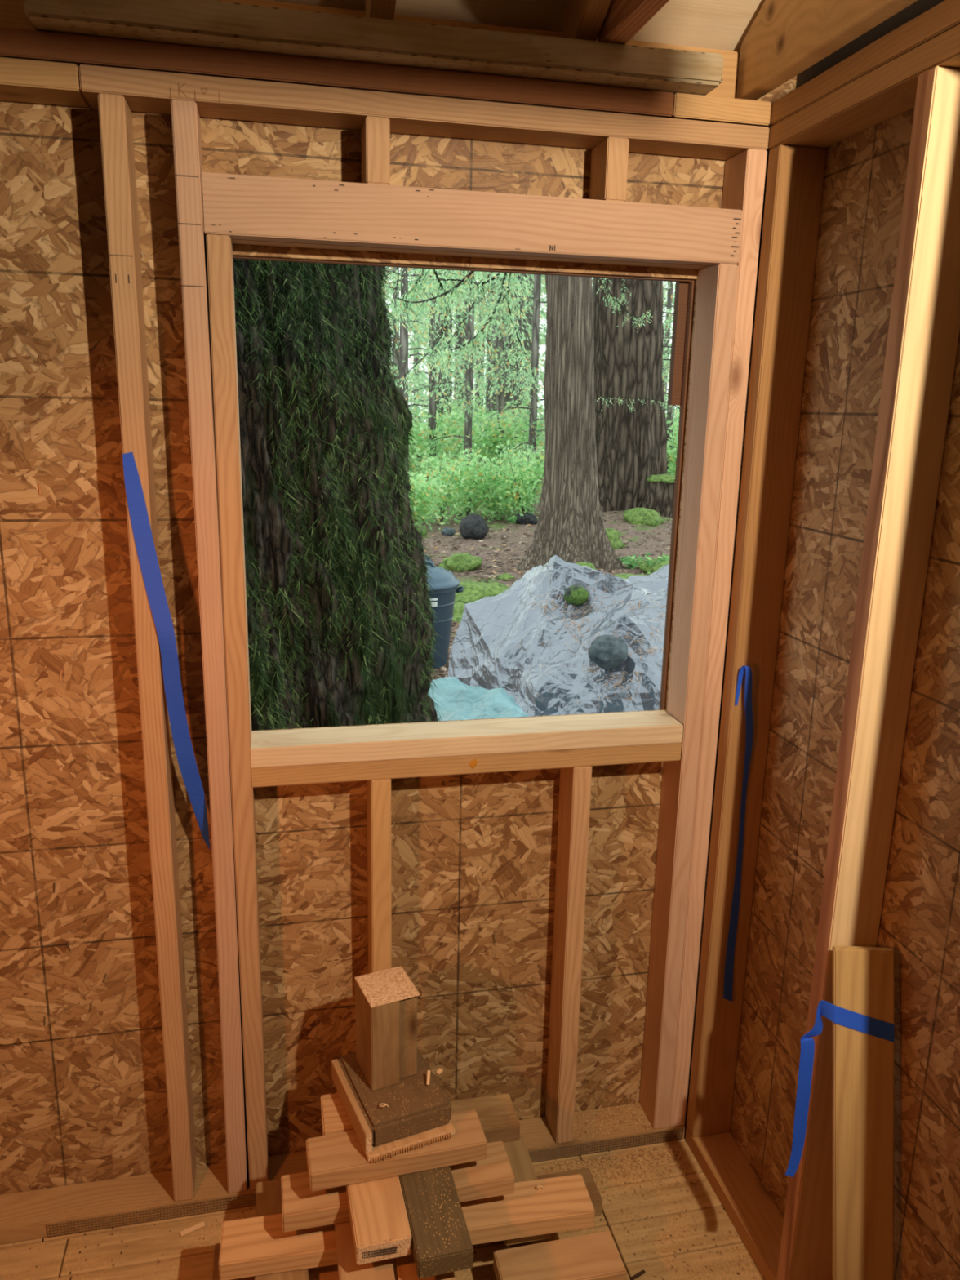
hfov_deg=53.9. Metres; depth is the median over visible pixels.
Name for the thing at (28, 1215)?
plate
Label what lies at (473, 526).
boulder
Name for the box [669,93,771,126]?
plate
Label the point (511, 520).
plant
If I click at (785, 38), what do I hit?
rafter
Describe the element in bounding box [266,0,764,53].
ceiling
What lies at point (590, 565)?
moss mound
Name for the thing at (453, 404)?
shrub
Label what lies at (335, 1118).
offcut
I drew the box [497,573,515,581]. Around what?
moss mound
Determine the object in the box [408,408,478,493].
shrub
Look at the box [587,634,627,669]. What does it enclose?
stone
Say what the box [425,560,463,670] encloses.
rubbish bin
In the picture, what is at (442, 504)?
shrub
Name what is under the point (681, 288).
trim
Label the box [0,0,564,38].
blocking
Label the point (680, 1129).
wire mesh
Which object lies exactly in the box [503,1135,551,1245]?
offcut
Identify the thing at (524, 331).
young conifer
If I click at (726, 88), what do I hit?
blocking
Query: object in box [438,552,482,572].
moss mound
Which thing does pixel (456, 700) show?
tarp
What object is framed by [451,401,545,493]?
shrub
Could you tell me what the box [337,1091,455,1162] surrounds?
scrap
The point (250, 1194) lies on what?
wire mesh
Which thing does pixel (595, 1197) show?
offcut
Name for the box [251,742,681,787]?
board
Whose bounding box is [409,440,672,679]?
ground
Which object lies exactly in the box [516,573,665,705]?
needle
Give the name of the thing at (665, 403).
shrub
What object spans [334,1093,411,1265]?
offcut
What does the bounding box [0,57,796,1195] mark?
wall
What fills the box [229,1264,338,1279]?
offcut
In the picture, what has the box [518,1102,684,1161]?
plate
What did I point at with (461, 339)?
tree
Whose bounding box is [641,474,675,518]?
stump
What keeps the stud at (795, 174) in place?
on the plate at (754, 1215)
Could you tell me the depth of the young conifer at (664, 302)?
40.33 m
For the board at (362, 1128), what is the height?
0.040 m
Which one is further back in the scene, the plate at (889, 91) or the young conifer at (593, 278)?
the young conifer at (593, 278)
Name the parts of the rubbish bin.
lid handle, lid, handle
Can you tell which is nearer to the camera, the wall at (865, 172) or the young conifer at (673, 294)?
the wall at (865, 172)
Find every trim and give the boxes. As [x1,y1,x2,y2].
[667,281,688,405]
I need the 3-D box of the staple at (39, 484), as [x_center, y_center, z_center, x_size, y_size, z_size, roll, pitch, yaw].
[-0.745,-0.256,1.599,0.002,0.020,0.002,-2,14,-12]
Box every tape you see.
[122,452,209,848]
[723,666,753,1001]
[785,1000,893,1177]
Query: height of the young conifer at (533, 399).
6.793 m
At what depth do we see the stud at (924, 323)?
1.41 m
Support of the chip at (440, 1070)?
on the block at (415, 1106)
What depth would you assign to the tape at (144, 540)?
1.61 m
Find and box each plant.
[451,507,462,515]
[506,515,517,524]
[616,554,647,569]
[630,552,669,565]
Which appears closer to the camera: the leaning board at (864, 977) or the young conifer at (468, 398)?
the leaning board at (864, 977)
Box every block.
[337,1046,451,1146]
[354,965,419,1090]
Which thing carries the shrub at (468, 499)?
on the ground
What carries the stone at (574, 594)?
on the tarp at (491, 629)
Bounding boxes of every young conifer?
[381,266,482,479]
[382,266,498,499]
[382,288,455,401]
[385,266,453,437]
[385,266,484,457]
[385,273,482,428]
[387,273,528,440]
[395,269,543,488]
[408,271,546,446]
[408,280,546,421]
[444,270,546,473]
[451,271,546,446]
[467,274,546,511]
[531,279,666,431]
[537,276,546,449]
[537,277,595,426]
[538,287,672,372]
[591,281,675,385]
[662,280,679,434]
[662,281,677,425]
[662,288,676,414]
[662,305,679,473]
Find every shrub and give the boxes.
[407,471,462,531]
[408,390,523,471]
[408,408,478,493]
[408,411,460,477]
[408,435,499,524]
[413,400,544,493]
[416,453,520,519]
[417,382,539,458]
[444,461,543,521]
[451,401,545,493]
[477,440,545,521]
[479,386,545,475]
[665,403,679,466]
[665,409,679,475]
[665,412,679,475]
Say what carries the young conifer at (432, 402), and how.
on the ground
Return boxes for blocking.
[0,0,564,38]
[595,38,737,97]
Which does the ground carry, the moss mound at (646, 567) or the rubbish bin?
the moss mound at (646, 567)
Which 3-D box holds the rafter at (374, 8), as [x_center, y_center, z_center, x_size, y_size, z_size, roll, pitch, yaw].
[-0.016,-1.148,0.800,0.037,0.732,1.351,-2,14,-12]
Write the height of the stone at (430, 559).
0.191 m
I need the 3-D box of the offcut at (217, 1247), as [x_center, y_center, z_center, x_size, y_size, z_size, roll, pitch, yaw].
[-0.339,1.169,1.791,0.320,0.038,0.090,-2,14,-12]
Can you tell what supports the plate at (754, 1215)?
on the floor
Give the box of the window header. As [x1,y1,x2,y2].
[200,172,742,269]
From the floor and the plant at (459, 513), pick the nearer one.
the floor
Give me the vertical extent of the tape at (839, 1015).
0.327 m
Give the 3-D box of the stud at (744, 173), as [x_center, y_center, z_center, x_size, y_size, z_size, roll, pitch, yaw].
[0.451,0.108,1.914,0.037,1.993,0.088,-2,14,-12]
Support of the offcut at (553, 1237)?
on the offcut at (595, 1197)
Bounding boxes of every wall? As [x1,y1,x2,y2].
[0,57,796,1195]
[729,0,959,1279]
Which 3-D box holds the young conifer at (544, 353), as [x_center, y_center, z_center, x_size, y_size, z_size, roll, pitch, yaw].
[5.985,-14.621,48.556,8.320,10.494,8.674,0,14,-5]
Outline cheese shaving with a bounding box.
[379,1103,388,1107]
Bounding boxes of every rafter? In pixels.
[364,0,395,18]
[561,0,611,41]
[736,0,917,100]
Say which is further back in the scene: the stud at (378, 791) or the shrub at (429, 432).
the shrub at (429, 432)
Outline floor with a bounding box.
[0,1108,764,1279]
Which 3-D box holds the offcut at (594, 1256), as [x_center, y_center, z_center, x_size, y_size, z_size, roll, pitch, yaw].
[0.142,1.125,1.690,0.222,0.038,0.089,-2,14,-12]
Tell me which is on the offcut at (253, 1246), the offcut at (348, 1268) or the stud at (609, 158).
the offcut at (348, 1268)
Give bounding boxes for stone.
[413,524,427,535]
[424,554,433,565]
[440,527,455,535]
[563,585,588,604]
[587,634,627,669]
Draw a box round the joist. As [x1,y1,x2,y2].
[597,0,669,44]
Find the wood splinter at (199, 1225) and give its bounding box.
[179,1221,204,1236]
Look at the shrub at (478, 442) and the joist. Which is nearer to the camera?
the joist
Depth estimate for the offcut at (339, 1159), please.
1.63 m
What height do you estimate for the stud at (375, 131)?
0.098 m
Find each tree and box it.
[232,258,466,730]
[382,270,452,466]
[386,268,625,570]
[409,269,546,488]
[453,271,533,457]
[453,276,488,422]
[474,274,546,431]
[493,278,543,453]
[504,273,546,445]
[592,277,679,511]
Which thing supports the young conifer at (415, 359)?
on the ground
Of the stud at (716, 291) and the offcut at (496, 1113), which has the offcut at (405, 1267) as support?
the offcut at (496, 1113)
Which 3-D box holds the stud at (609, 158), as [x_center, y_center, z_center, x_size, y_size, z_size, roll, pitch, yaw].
[0.222,-0.804,1.633,0.038,0.098,0.088,-2,14,-12]
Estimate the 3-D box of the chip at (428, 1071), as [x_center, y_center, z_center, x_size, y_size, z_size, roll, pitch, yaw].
[-0.093,0.792,1.710,0.005,0.015,0.022,2,14,1]
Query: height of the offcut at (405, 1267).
0.038 m
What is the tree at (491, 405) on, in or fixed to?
on the ground
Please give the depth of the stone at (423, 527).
14.57 m
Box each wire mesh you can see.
[46,1192,255,1236]
[528,1128,683,1162]
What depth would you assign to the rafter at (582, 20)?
1.50 m
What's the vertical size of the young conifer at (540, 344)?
9.345 m
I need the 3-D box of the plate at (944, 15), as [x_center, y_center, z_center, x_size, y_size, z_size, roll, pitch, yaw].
[0.823,-0.597,0.401,0.090,0.038,2.778,-2,14,-12]
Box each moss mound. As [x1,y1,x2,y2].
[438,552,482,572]
[452,602,465,623]
[453,580,509,603]
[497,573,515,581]
[575,561,595,569]
[604,528,625,549]
[613,573,648,579]
[622,506,664,526]
[638,555,670,574]
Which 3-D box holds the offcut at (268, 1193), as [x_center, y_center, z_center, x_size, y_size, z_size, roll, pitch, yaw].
[-0.357,1.074,1.695,0.090,0.037,0.240,-2,14,-12]
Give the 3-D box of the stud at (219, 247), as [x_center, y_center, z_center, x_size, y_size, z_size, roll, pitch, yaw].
[-0.439,0.229,1.743,0.037,1.805,0.088,-2,14,-12]
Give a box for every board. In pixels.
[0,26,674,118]
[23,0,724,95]
[249,710,683,768]
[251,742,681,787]
[331,1058,372,1154]
[832,945,894,1279]
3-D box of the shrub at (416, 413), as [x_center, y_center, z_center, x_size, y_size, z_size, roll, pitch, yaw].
[-1.703,-4.080,20.306,2.908,2.129,2.573,7,15,23]
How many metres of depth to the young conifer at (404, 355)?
16.04 m
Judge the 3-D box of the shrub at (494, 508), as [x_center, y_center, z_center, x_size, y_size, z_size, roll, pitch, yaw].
[0.280,-2.675,16.948,1.915,1.130,1.264,-5,15,-22]
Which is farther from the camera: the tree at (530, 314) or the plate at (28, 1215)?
the tree at (530, 314)
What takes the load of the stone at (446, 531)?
on the ground
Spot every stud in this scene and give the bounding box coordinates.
[97,93,196,1201]
[170,99,248,1193]
[205,234,268,1190]
[360,115,390,185]
[366,778,391,973]
[545,765,591,1143]
[589,136,629,201]
[639,263,737,1128]
[669,148,767,1126]
[686,144,826,1137]
[777,66,959,1279]
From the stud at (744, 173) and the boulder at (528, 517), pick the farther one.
the boulder at (528, 517)
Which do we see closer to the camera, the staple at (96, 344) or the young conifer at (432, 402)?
the staple at (96, 344)
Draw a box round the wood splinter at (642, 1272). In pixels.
[631,1269,645,1279]
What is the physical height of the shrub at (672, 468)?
1.997 m
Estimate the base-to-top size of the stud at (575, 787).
0.871 m
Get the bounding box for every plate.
[0,57,88,107]
[0,1162,255,1244]
[78,64,768,159]
[268,1151,308,1180]
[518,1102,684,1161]
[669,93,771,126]
[684,1126,783,1279]
[766,0,959,128]
[766,23,959,163]
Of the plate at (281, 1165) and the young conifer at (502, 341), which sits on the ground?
the young conifer at (502, 341)
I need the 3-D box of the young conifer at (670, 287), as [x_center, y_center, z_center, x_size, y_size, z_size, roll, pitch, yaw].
[5.642,-9.723,31.324,4.150,8.558,5.184,8,16,27]
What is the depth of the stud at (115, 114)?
1.62 m
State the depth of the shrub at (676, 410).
22.63 m
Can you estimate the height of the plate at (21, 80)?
0.036 m
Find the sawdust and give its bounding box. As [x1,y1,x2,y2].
[545,1102,756,1279]
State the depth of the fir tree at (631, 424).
16.98 m
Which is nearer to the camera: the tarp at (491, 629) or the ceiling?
the ceiling
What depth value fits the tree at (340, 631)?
2.76 m
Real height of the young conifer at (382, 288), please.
10.158 m
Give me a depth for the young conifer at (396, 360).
22.61 m
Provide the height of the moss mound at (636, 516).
0.421 m
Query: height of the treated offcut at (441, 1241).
0.038 m
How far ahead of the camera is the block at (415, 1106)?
1.67 m
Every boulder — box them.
[459,513,488,539]
[515,511,537,524]
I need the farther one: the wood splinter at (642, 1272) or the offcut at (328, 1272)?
the wood splinter at (642, 1272)
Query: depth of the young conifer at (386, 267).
29.84 m
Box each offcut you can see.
[212,1243,220,1279]
[218,1173,595,1279]
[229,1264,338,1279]
[254,1178,308,1279]
[280,1141,514,1232]
[306,1109,487,1191]
[320,1093,354,1136]
[333,1221,395,1279]
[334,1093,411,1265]
[393,1250,455,1279]
[398,1165,473,1278]
[450,1093,519,1142]
[493,1231,626,1279]
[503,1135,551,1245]
[505,1232,556,1248]
[536,1168,602,1215]
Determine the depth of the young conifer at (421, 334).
27.68 m
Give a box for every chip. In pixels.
[426,1070,430,1084]
[435,1067,443,1074]
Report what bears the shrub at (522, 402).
on the ground
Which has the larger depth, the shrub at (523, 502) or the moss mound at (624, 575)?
the shrub at (523, 502)
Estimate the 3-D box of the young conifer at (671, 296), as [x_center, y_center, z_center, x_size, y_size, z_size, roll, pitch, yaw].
[5.728,-7.655,25.309,4.410,7.350,4.382,0,14,-4]
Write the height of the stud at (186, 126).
1.993 m
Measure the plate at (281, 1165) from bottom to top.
0.037 m
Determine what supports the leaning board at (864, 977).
on the plate at (754, 1215)
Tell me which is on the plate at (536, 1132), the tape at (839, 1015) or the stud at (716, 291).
the stud at (716, 291)
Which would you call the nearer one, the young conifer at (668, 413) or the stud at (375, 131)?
the stud at (375, 131)
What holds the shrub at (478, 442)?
on the ground
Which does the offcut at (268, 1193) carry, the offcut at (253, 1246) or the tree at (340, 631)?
the offcut at (253, 1246)
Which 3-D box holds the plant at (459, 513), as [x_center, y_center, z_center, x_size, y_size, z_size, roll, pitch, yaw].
[-0.415,-2.429,17.953,0.353,0.202,0.301,6,15,19]
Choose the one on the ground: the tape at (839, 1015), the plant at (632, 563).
the plant at (632, 563)
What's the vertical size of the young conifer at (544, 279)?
8.150 m
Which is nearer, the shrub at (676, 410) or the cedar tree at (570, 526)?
the cedar tree at (570, 526)
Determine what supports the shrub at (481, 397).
on the ground
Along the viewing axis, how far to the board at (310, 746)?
1.80 m
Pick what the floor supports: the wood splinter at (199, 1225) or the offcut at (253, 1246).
the wood splinter at (199, 1225)
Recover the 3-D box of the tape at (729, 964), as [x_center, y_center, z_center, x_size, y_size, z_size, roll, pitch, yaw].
[0.517,0.408,1.907,0.053,0.743,0.014,-2,14,-12]
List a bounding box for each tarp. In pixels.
[427,676,528,720]
[446,555,669,716]
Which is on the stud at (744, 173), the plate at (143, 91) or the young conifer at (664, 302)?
the plate at (143, 91)
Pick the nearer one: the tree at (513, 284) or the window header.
the window header
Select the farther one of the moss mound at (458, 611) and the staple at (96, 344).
the moss mound at (458, 611)
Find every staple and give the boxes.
[38,482,41,494]
[88,343,97,353]
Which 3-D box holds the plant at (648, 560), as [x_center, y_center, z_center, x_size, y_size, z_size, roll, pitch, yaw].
[2.053,-0.896,11.256,0.384,0.263,0.470,-10,18,-38]
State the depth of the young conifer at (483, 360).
46.86 m
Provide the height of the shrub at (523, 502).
1.486 m
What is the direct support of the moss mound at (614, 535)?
on the ground
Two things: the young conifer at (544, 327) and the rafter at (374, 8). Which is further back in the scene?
the young conifer at (544, 327)
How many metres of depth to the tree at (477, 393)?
34.05 m
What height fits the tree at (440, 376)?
10.150 m
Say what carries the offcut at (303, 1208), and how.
on the offcut at (405, 1267)
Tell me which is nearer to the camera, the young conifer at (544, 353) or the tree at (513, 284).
the tree at (513, 284)
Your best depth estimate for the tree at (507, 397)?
25.15 m
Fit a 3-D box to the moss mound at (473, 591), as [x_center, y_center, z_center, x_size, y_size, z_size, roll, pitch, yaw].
[-0.013,-0.462,10.119,0.900,0.318,0.810,-4,15,-19]
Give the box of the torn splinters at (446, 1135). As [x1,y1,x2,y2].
[370,1132,452,1162]
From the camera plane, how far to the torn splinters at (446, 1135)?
1.63 m
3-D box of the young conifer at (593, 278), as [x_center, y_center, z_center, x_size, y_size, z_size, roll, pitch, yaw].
[2.685,-6.503,21.873,3.394,6.550,2.827,13,18,41]
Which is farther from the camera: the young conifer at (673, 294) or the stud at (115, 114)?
the young conifer at (673, 294)
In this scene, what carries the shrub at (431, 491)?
on the ground
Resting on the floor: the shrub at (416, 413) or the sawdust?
the sawdust

